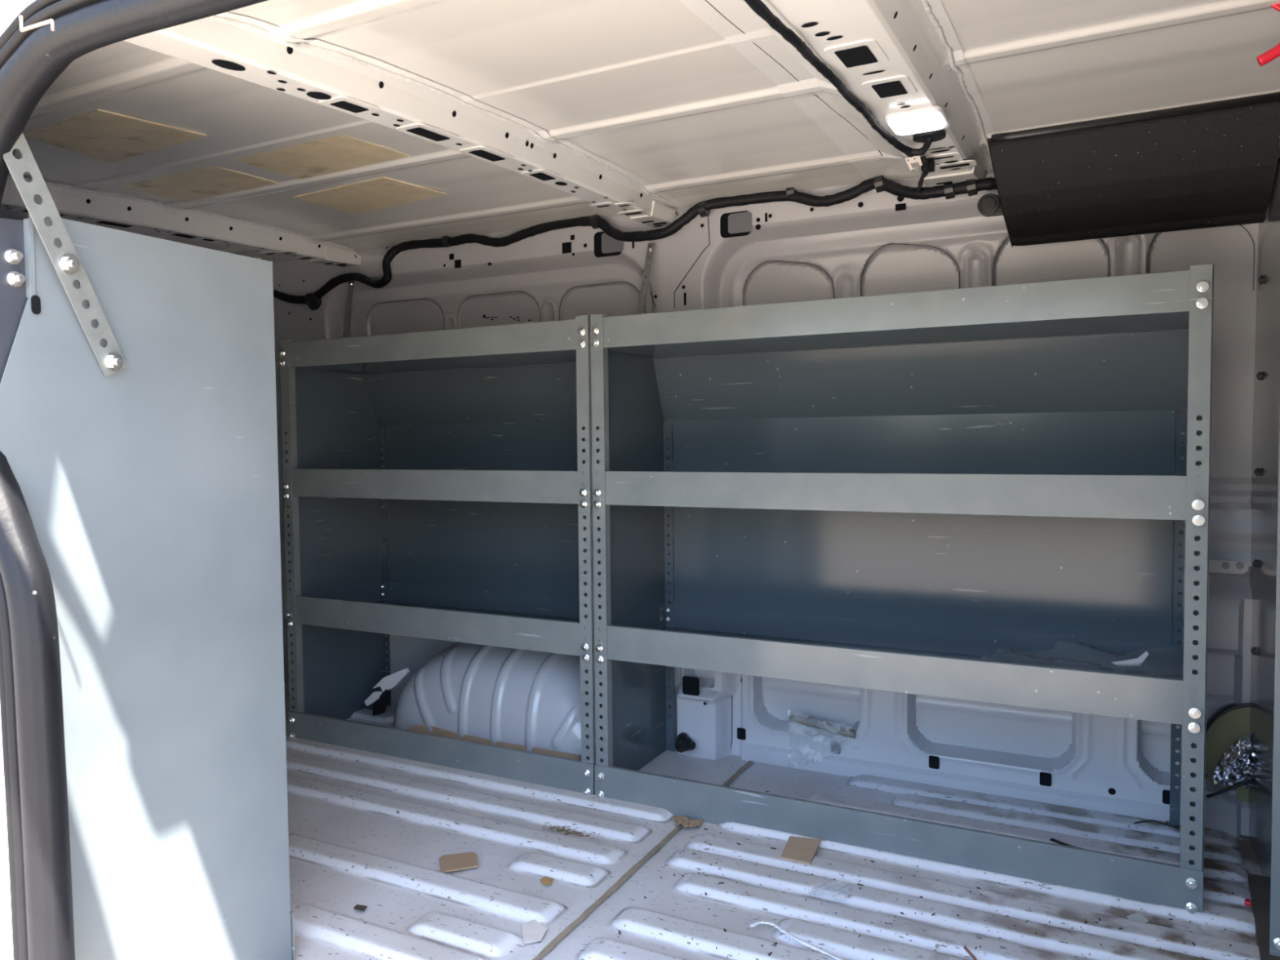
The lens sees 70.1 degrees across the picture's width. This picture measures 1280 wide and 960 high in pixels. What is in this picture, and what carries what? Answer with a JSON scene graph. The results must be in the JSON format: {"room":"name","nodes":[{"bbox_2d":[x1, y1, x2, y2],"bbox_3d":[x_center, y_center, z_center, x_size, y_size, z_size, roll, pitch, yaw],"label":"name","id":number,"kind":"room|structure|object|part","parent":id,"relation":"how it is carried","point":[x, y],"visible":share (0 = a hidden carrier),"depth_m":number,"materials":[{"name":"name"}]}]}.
{"room":"vehicle interior","nodes":[
{"label":"vehicle interior","id":0,"kind":"room"},
{"bbox_2d":[0,0,35,959],"bbox_3d":[-0.331,0.064,0.734,4.150,1.537,0.125,1,3,27],"label":"wall","id":1,"kind":"structure","parent":0,"point":[10,10],"depth_m":0.96,"materials":[{"name":"white metal"}]},
{"bbox_2d":[18,15,54,31],"bbox_3d":[-0.484,-0.367,0.732,0.044,0.020,0.003,1,3,27],"label":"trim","id":2,"kind":"structure","parent":1,"relation":"attached to","point":[51,21],"depth_m":0.73,"materials":[{"name":"white plastic"}]},
{"bbox_2d":[0,0,267,959],"bbox_3d":[-0.165,0.186,0.714,1.317,1.293,0.048,1,3,27],"label":"seal","id":3,"kind":"object","parent":1,"relation":"attached to","point":[31,700],"visible":1,"depth_m":0.94,"materials":[{"name":"black rubber"}]},
{"bbox_2d":[0,0,1279,262],"bbox_3d":[-0.504,-0.562,1.687,2.965,0.113,1.470,1,3,27],"label":"ceiling","id":4,"kind":"structure","parent":0,"point":[648,88],"depth_m":1.40,"materials":[{"name":"white paint"}]},
{"bbox_2d":[23,109,206,163],"bbox_3d":[-0.895,-0.571,1.527,0.298,0.024,0.217,1,3,27],"label":"pad","id":5,"kind":"object","parent":4,"relation":"attached to","point":[108,136],"visible":0.93,"depth_m":1.51,"materials":[{"name":"beige cardboard"}]},
{"bbox_2d":[0,173,363,266],"bbox_3d":[-1.139,-0.569,1.992,0.114,0.118,1.470,1,3,27],"label":"bow","id":6,"kind":"object","parent":4,"relation":"attached to","point":[72,202],"visible":0.94,"depth_m":2.10,"materials":[{"name":"white paint"}]},
{"bbox_2d":[119,165,279,201],"bbox_3d":[-0.913,-0.612,1.895,0.315,0.013,0.216,1,3,27],"label":"pad","id":7,"kind":"object","parent":4,"relation":"attached to","point":[208,181],"visible":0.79,"depth_m":1.88,"materials":[{"name":"beige cardboard"}]},
{"bbox_2d":[233,134,409,179],"bbox_3d":[-0.607,-0.606,1.713,0.300,0.014,0.208,1,3,27],"label":"pad","id":8,"kind":"object","parent":4,"relation":"attached to","point":[332,154],"visible":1,"depth_m":1.71,"materials":[{"name":"beige cardboard"}]},
{"bbox_2d":[293,176,446,214],"bbox_3d":[-0.603,-0.628,2.016,0.303,0.004,0.182,1,3,34],"label":"pad","id":9,"kind":"object","parent":4,"relation":"attached to","point":[380,193],"visible":1,"depth_m":2.01,"materials":[{"name":"beige cardboard"}]},
{"bbox_2d":[123,12,685,227],"bbox_3d":[-0.252,-0.557,1.542,0.114,0.117,1.470,1,3,27],"label":"bow","id":10,"kind":"object","parent":4,"relation":"attached to","point":[316,71],"visible":0.97,"depth_m":1.32,"materials":[{"name":"white paint"}]},
{"bbox_2d":[678,0,994,186],"bbox_3d":[0.294,-0.551,1.265,0.270,0.118,1.470,1,3,27],"label":"bow","id":11,"kind":"object","parent":4,"relation":"attached to","point":[892,55],"visible":0.84,"depth_m":1.26,"materials":[{"name":"white paint"}]},
{"bbox_2d":[743,0,933,157],"bbox_3d":[0.276,-0.523,1.225,0.062,0.052,0.781,1,3,33],"label":"cable","id":12,"kind":"object","parent":11,"relation":"attached to","point":[757,6],"visible":0.99,"depth_m":1.17,"materials":[{"name":"black rubber"}]},
{"bbox_2d":[905,155,922,170],"bbox_3d":[0.479,-0.555,1.597,0.030,0.024,0.002,1,3,27],"label":"label","id":13,"kind":"object","parent":11,"relation":"attached to","point":[915,162],"visible":0.96,"depth_m":1.60,"materials":[{"name":"white paper"}]},
{"bbox_2d":[884,105,950,142],"bbox_3d":[0.441,-0.553,1.433,0.084,0.018,0.162,1,3,27],"label":"lamp","id":14,"kind":"object","parent":11,"relation":"attached to","point":[925,122],"visible":1,"depth_m":1.39,"materials":[{"name":"white plastic"}]},
{"bbox_2d":[977,91,1279,246],"bbox_3d":[0.855,-0.544,1.648,0.478,0.179,0.199,1,3,27],"label":"panel","id":15,"kind":"object","parent":4,"relation":"attached to","point":[1210,164],"visible":1,"depth_m":1.59,"materials":[{"name":"black plastic"}]},
{"bbox_2d":[1256,3,1279,66],"bbox_3d":[0.799,-0.571,1.136,0.050,0.100,0.014,1,3,27],"label":"strap","id":16,"kind":"object","parent":4,"relation":"hanging from","point":[1273,53],"visible":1,"depth_m":1.14,"materials":[{"name":"plastic"}]},
{"bbox_2d":[272,164,1258,837],"bbox_3d":[-0.172,-0.004,2.358,2.960,1.345,0.137,1,3,27],"label":"wall","id":17,"kind":"structure","parent":0,"point":[873,242],"depth_m":2.02,"materials":[{"name":"white metal"}]},
{"bbox_2d":[342,280,354,337],"bbox_3d":[-0.822,-0.480,2.571,0.015,0.191,0.074,0,3,5],"label":"strap","id":18,"kind":"object","parent":17,"relation":"attached to","point":[351,283],"visible":0.9,"depth_m":2.57,"materials":[{"name":"metal"}]},
{"bbox_2d":[273,175,997,310],"bbox_3d":[-0.197,-0.566,2.239,2.047,0.170,0.071,1,3,27],"label":"harness","id":19,"kind":"object","parent":17,"relation":"attached to","point":[971,187],"visible":0.93,"depth_m":2.09,"materials":[{"name":"black plastic"}]},
{"bbox_2d":[915,155,934,193],"bbox_3d":[0.536,-0.567,1.714,0.026,0.027,0.259,0,3,15],"label":"lead","id":20,"kind":"object","parent":19,"relation":"hanging from","point":[928,164],"visible":1,"depth_m":1.61,"materials":[{"name":"black plastic"}]},
{"bbox_2d":[635,243,655,314],"bbox_3d":[0.012,-0.468,2.148,0.017,0.189,0.068,1,3,32],"label":"strap","id":21,"kind":"object","parent":17,"relation":"attached to","point":[647,265],"visible":0.94,"depth_m":2.15,"materials":[{"name":"metal"}]},
{"bbox_2d":[675,732,695,752],"bbox_3d":[0.112,0.626,2.162,0.037,0.047,0.047,2,4,45],"label":"plug","id":22,"kind":"object","parent":17,"relation":"attached to","point":[683,742],"visible":1,"depth_m":2.16,"materials":[{"name":"black plastic"}]},
{"bbox_2d":[788,713,856,738],"bbox_3d":[0.417,0.561,2.079,0.154,0.037,0.027,1,3,27],"label":"roll","id":23,"kind":"object","parent":17,"relation":"on","point":[844,731],"visible":1,"depth_m":2.07,"materials":[{"name":"plastic"}]},
{"bbox_2d":[1205,706,1249,802],"bbox_3d":[1.167,0.523,1.729,0.176,0.196,0.002,1,3,27],"label":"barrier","id":24,"kind":"object","parent":17,"relation":"attached to","point":[1232,726],"visible":0.4,"depth_m":1.75,"materials":[{"name":"plastic"}]},
{"bbox_2d":[1204,702,1252,777],"bbox_3d":[1.158,0.495,1.710,0.191,0.154,0.007,1,3,27],"label":"trim","id":25,"kind":"structure","parent":17,"relation":"attached to","point":[1218,715],"depth_m":1.73,"materials":[{"name":"black plastic"}]},
{"bbox_2d":[1208,559,1248,574],"bbox_3d":[1.093,0.163,1.710,0.082,0.026,0.011,1,3,27],"label":"plate","id":26,"kind":"object","parent":17,"relation":"attached to","point":[1215,566],"visible":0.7,"depth_m":1.71,"materials":[{"name":"metal"}]},
{"bbox_2d":[1213,731,1253,789],"bbox_3d":[1.129,0.524,1.701,0.096,0.120,0.052,1,3,27],"label":"foil","id":27,"kind":"object","parent":17,"relation":"in","point":[1235,765],"visible":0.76,"depth_m":1.71,"materials":[{"name":"silver metal"}]},
{"bbox_2d":[1205,777,1251,798],"bbox_3d":[1.118,0.561,1.706,0.100,0.087,0.006,1,3,27],"label":"rod","id":28,"kind":"object","parent":27,"relation":"attached to","point":[1246,780],"visible":0.7,"depth_m":1.71,"materials":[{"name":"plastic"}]},
{"bbox_2d":[284,684,1262,959],"bbox_3d":[-0.491,0.686,1.754,2.955,0.015,1.560,1,3,27],"label":"floor","id":29,"kind":"structure","parent":0,"point":[372,830],"depth_m":1.56,"materials":[{"name":"white paint"}]},
{"bbox_2d":[0,213,294,959],"bbox_3d":[-0.999,0.202,1.351,0.900,1.022,0.378,1,3,27],"label":"partition panel","id":30,"kind":"object","parent":29,"relation":"on","point":[149,487],"visible":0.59,"depth_m":1.15,"materials":[{"name":"grey paint"}]},
{"bbox_2d":[0,217,35,381],"bbox_3d":[-0.676,-0.192,0.988,0.018,0.188,0.038,1,3,27],"label":"corner gusset","id":31,"kind":"object","parent":30,"relation":"attached to","point":[16,236],"visible":1,"depth_m":0.99,"materials":[{"name":"metal"}]},
{"bbox_2d":[31,295,40,314],"bbox_3d":[-0.664,-0.193,1.002,0.001,0.021,0.010,1,3,27],"label":"slot hole","id":32,"kind":"object","parent":30,"relation":"attached to","point":[35,300],"visible":1,"depth_m":1.00,"materials":[{"name":"black"}]},
{"bbox_2d":[3,133,127,377],"bbox_3d":[-0.635,-0.248,1.011,0.018,0.259,0.158,0,3,15],"label":"strap","id":33,"kind":"object","parent":30,"relation":"attached to","point":[65,260],"visible":1,"depth_m":1.01,"materials":[{"name":"metal"}]},
{"bbox_3d":[-0.535,0.199,1.311,0.032,1.022,0.024,1,3,27],"label":"post","id":34,"kind":"part","parent":30,"relation":"part of","materials":[{"name":"grey metal"}]},
{"bbox_3d":[-0.910,0.665,1.536,0.900,0.076,0.011,1,3,27],"label":"kick rail","id":35,"kind":"part","parent":30,"relation":"part of","materials":[{"name":"grey metal"}]},
{"bbox_2d":[353,904,367,911],"bbox_3d":[-0.454,0.695,1.480,0.022,0.002,0.012,0,3,16],"label":"chip","id":36,"kind":"object","parent":29,"relation":"on","point":[358,907],"visible":1,"depth_m":1.48,"materials":[{"name":"black plastic"}]},
{"bbox_2d":[364,667,409,715],"bbox_3d":[-0.669,0.561,2.412,0.142,0.137,0.022,1,3,27],"label":"clip","id":37,"kind":"object","parent":29,"relation":"on","point":[380,700],"visible":1,"depth_m":2.41,"materials":[{"name":"white plastic"}]},
{"bbox_2d":[278,315,595,795],"bbox_3d":[-0.427,0.156,2.261,0.901,1.020,0.362,1,3,27],"label":"shelf rack","id":38,"kind":"object","parent":29,"relation":"on","point":[486,481],"visible":0.77,"depth_m":2.36,"materials":[{"name":"grey metal"}]},
{"bbox_3d":[-0.882,0.158,2.327,0.032,1.020,0.038,1,3,27],"label":"post","id":39,"kind":"part","parent":38,"relation":"part of","materials":[{"name":"grey metal"}]},
{"bbox_3d":[-0.823,0.151,2.471,0.002,1.018,0.345,1,3,27],"label":"panel","id":40,"kind":"part","parent":38,"relation":"part of","materials":[{"name":"grey paint"}]},
{"bbox_2d":[288,319,576,374],"bbox_3d":[-0.444,-0.315,2.218,0.891,0.063,0.278,1,3,27],"label":"tray","id":41,"kind":"object","parent":38,"relation":"on","point":[550,343],"depth_m":2.13,"materials":[{"name":"grey paint"}]},
{"bbox_2d":[285,466,586,503],"bbox_3d":[-0.426,0.004,2.259,0.891,0.070,0.339,1,3,27],"label":"tray","id":42,"kind":"object","parent":38,"relation":"on","point":[548,485],"depth_m":2.10,"materials":[{"name":"grey paint"}]},
{"bbox_2d":[289,578,587,656],"bbox_3d":[-0.423,0.326,2.273,0.891,0.071,0.339,1,3,27],"label":"tray","id":43,"kind":"object","parent":38,"relation":"on","point":[537,616],"depth_m":2.29,"materials":[{"name":"grey paint"}]},
{"bbox_3d":[-0.497,0.634,2.135,0.900,0.076,0.011,1,3,27],"label":"kick rail","id":44,"kind":"part","parent":38,"relation":"part of","materials":[{"name":"grey metal"}]},
{"bbox_3d":[-0.360,0.032,2.391,0.893,0.648,0.058,1,3,27],"label":"panel","id":45,"kind":"part","parent":38,"relation":"part of","materials":[{"name":"grey paint"}]},
{"bbox_3d":[-0.106,0.167,1.933,0.032,1.020,0.038,1,3,27],"label":"post","id":46,"kind":"part","parent":38,"relation":"part of","materials":[{"name":"grey metal"}]},
{"bbox_2d":[439,852,477,872],"bbox_3d":[-0.326,0.686,1.635,0.067,0.003,0.064,-1,3,-12],"label":"scrap","id":47,"kind":"object","parent":29,"relation":"on","point":[453,862],"visible":1,"depth_m":1.63,"materials":[{"name":"brown cardboard"}]},
{"bbox_2d":[471,812,484,817],"bbox_3d":[-0.329,0.679,1.846,0.018,0.001,0.028,-3,3,-39],"label":"label","id":48,"kind":"object","parent":29,"relation":"on","point":[477,814],"visible":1,"depth_m":1.85,"materials":[{"name":"white paper"}]},
{"bbox_2d":[394,642,581,760],"bbox_3d":[-0.320,0.531,2.295,0.710,0.266,0.308,1,3,27],"label":"wheel arch","id":49,"kind":"object","parent":29,"relation":"on","point":[530,699],"visible":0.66,"depth_m":2.18,"materials":[{"name":"white paint"}]},
{"bbox_2d":[405,724,580,760],"bbox_3d":[-0.367,0.640,2.167,0.526,0.071,0.003,1,3,27],"label":"strip","id":50,"kind":"object","parent":29,"relation":"on","point":[417,728],"visible":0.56,"depth_m":2.17,"materials":[{"name":"brown wood"}]},
{"bbox_2d":[521,919,546,943],"bbox_3d":[-0.162,0.696,1.408,0.038,0.001,0.066,-1,3,-11],"label":"paper scrap","id":51,"kind":"object","parent":29,"relation":"on","point":[533,931],"visible":1,"depth_m":1.40,"materials":[{"name":"white paper"}]},
{"bbox_2d":[539,875,553,884],"bbox_3d":[-0.160,0.688,1.565,0.026,0.001,0.025,1,3,27],"label":"dry leaf","id":52,"kind":"object","parent":29,"relation":"on","point":[545,880],"visible":1,"depth_m":1.57,"materials":[{"name":"brown plant"}]},
{"bbox_2d":[542,825,599,839],"bbox_3d":[-0.133,0.680,1.769,0.131,0.009,0.034,1,3,27],"label":"pile","id":53,"kind":"object","parent":29,"relation":"on","point":[562,829],"visible":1,"depth_m":1.77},
{"bbox_2d":[604,842,620,853],"bbox_3d":[-0.057,0.680,1.683,0.028,0.001,0.046,-2,3,-29],"label":"label","id":54,"kind":"object","parent":29,"relation":"on","point":[617,850],"visible":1,"depth_m":1.68,"materials":[{"name":"white paper"}]},
{"bbox_2d":[532,760,753,959],"bbox_3d":[-0.065,0.695,1.509,0.014,0.001,1.470,1,3,27],"label":"trim","id":55,"kind":"structure","parent":29,"relation":"on","point":[547,948],"depth_m":1.55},
{"bbox_2d":[671,815,703,826],"bbox_3d":[0.087,0.671,1.796,0.067,0.015,0.049,0,3,21],"label":"cardboard","id":56,"kind":"object","parent":29,"relation":"on","point":[683,820],"visible":1,"depth_m":1.80,"materials":[{"name":"brown cardboard"}]},
{"bbox_2d":[749,920,844,959],"bbox_3d":[0.241,0.686,1.358,0.169,0.004,0.032,2,3,40],"label":"strand","id":57,"kind":"object","parent":29,"relation":"on","point":[783,931],"visible":1,"depth_m":1.36,"materials":[{"name":"white plastic"}]},
{"bbox_2d":[780,835,820,864],"bbox_3d":[0.291,0.672,1.660,0.057,0.003,0.102,0,3,21],"label":"scrap","id":58,"kind":"object","parent":29,"relation":"on","point":[797,849],"visible":1,"depth_m":1.66,"materials":[{"name":"brown cardboard"}]},
{"bbox_2d":[589,263,1214,914],"bbox_3d":[0.466,0.167,1.808,1.098,1.020,0.362,1,3,27],"label":"shelf rack","id":59,"kind":"object","parent":29,"relation":"on","point":[983,520],"visible":1,"depth_m":1.82,"materials":[{"name":"grey metal"}]},
{"bbox_3d":[-0.076,0.168,1.918,0.032,1.020,0.038,1,3,27],"label":"post","id":60,"kind":"part","parent":59,"relation":"part of","materials":[{"name":"grey metal"}]},
{"bbox_3d":[-0.018,0.161,2.062,0.002,1.018,0.345,1,3,27],"label":"panel","id":61,"kind":"part","parent":59,"relation":"part of","materials":[{"name":"grey paint"}]},
{"bbox_2d":[603,270,1190,358],"bbox_3d":[0.449,-0.304,1.764,1.088,0.063,0.278,1,3,27],"label":"tray","id":62,"kind":"object","parent":59,"relation":"on","point":[1159,302],"depth_m":1.66,"materials":[{"name":"grey paint"}]},
{"bbox_2d":[599,601,1197,724],"bbox_3d":[0.470,0.337,1.820,1.088,0.071,0.339,1,3,27],"label":"shelf","id":63,"kind":"object","parent":59,"relation":"on","point":[1064,666],"depth_m":1.79,"materials":[{"name":"grey metal"}]},
{"bbox_3d":[0.396,0.645,1.682,1.097,0.076,0.011,1,3,27],"label":"kick rail","id":64,"kind":"part","parent":59,"relation":"part of","materials":[{"name":"grey metal"}]},
{"bbox_2d":[596,468,1201,519],"bbox_3d":[0.466,0.015,1.806,1.088,0.070,0.339,1,3,27],"label":"tray","id":65,"kind":"object","parent":59,"relation":"on","point":[1158,494],"depth_m":1.63,"materials":[{"name":"grey paint"}]},
{"bbox_3d":[0.533,0.043,1.937,1.090,0.648,0.058,1,3,27],"label":"panel","id":66,"kind":"part","parent":59,"relation":"part of","materials":[{"name":"grey paint"}]},
{"bbox_3d":[0.874,0.179,1.435,0.032,1.020,0.038,1,3,27],"label":"post","id":67,"kind":"part","parent":59,"relation":"part of","materials":[{"name":"grey metal"}]},
{"bbox_3d":[0.783,0.344,1.681,0.395,0.052,0.282,1,3,27],"label":"plastic film","id":68,"kind":"object","parent":59,"relation":"on","visible":0},
{"bbox_2d":[1111,651,1148,665],"bbox_3d":[0.902,0.328,1.679,0.061,0.031,0.002,1,3,27],"label":"paper strip","id":69,"kind":"object","parent":68,"relation":"on","point":[1138,661],"visible":1,"depth_m":1.68,"materials":[{"name":"white paper"}]},
{"bbox_2d":[617,780,1233,958],"bbox_3d":[0.453,0.687,1.461,0.895,0.013,0.856,1,3,27],"label":"litter","id":70,"kind":"object","parent":29,"relation":"on","point":[901,913],"visible":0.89,"depth_m":1.45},
{"bbox_2d":[963,946,976,959],"bbox_3d":[0.479,0.687,1.324,0.004,0.004,0.031,-1,3,-7],"label":"twig","id":71,"kind":"object","parent":29,"relation":"on","point":[966,948],"visible":1,"depth_m":1.32,"materials":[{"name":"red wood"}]},
{"bbox_2d":[1049,837,1084,848],"bbox_3d":[0.800,0.664,1.635,0.125,0.005,0.017,2,4,44],"label":"strip","id":72,"kind":"object","parent":29,"relation":"on","point":[1051,839],"visible":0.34,"depth_m":1.66,"materials":[{"name":"plastic"}]},
{"bbox_2d":[1126,911,1148,922],"bbox_3d":[0.772,0.683,1.417,0.048,0.001,0.026,-2,3,-31],"label":"chip","id":73,"kind":"object","parent":29,"relation":"on","point":[1138,917],"visible":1,"depth_m":1.42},
{"bbox_2d":[1133,819,1178,827],"bbox_3d":[1.000,0.662,1.754,0.090,0.003,0.038,-1,3,-9],"label":"loose wire","id":74,"kind":"object","parent":29,"relation":"on","point":[1148,820],"visible":0.77,"depth_m":1.76,"materials":[{"name":"black plastic"}]},
{"bbox_2d":[1244,898,1251,906],"bbox_3d":[0.969,0.673,1.454,0.010,0.007,0.015,1,3,27],"label":"scrap","id":75,"kind":"object","parent":29,"relation":"on","point":[1247,902],"visible":1,"depth_m":1.45,"materials":[{"name":"plastic"}]},
{"bbox_2d":[1248,873,1279,959],"bbox_3d":[0.963,0.684,1.410,0.045,0.012,0.340,1,3,35],"label":"board","id":76,"kind":"object","parent":29,"relation":"on","point":[1259,886],"visible":0.75,"depth_m":1.43,"materials":[{"name":"black"}]},
{"bbox_2d":[1269,399,1279,956],"bbox_3d":[0.913,0.196,1.278,0.036,1.000,0.015,1,3,27],"label":"post","id":77,"kind":"object","parent":29,"relation":"on","point":[1274,930],"visible":1,"depth_m":1.30,"materials":[{"name":"grey metal"}]},
{"bbox_2d":[1248,146,1279,886],"bbox_3d":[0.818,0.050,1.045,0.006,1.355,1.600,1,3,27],"label":"pillar","id":78,"kind":"structure","parent":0,"point":[1265,427],"depth_m":1.59,"materials":[{"name":"grey metal"}]},
{"bbox_2d":[1250,646,1256,655],"bbox_3d":[1.124,0.314,1.672,0.007,0.015,0.015,1,3,27],"label":"rivet","id":79,"kind":"object","parent":78,"relation":"attached to","point":[1253,651],"visible":1,"depth_m":1.67,"materials":[{"name":"black plastic"}]},
{"bbox_2d":[1252,559,1257,567],"bbox_3d":[1.123,0.152,1.665,0.007,0.015,0.015,1,3,27],"label":"rivet","id":80,"kind":"object","parent":78,"relation":"attached to","point":[1255,563],"visible":1,"depth_m":1.66,"materials":[{"name":"black plastic"}]},
{"bbox_2d":[1253,467,1259,475],"bbox_3d":[1.121,-0.015,1.657,0.007,0.015,0.015,1,3,27],"label":"rivet","id":81,"kind":"object","parent":78,"relation":"attached to","point":[1256,471],"visible":1,"depth_m":1.65,"materials":[{"name":"black plastic"}]},
{"bbox_2d":[1256,371,1262,380],"bbox_3d":[1.119,-0.188,1.649,0.007,0.015,0.015,1,3,27],"label":"rivet","id":82,"kind":"object","parent":78,"relation":"attached to","point":[1259,375],"visible":1,"depth_m":1.65,"materials":[{"name":"black plastic"}]},
{"bbox_2d":[1257,275,1263,284],"bbox_3d":[1.117,-0.360,1.641,0.007,0.015,0.015,1,3,27],"label":"rivet","id":83,"kind":"object","parent":78,"relation":"attached to","point":[1260,279],"visible":1,"depth_m":1.64,"materials":[{"name":"black plastic"}]}
]}

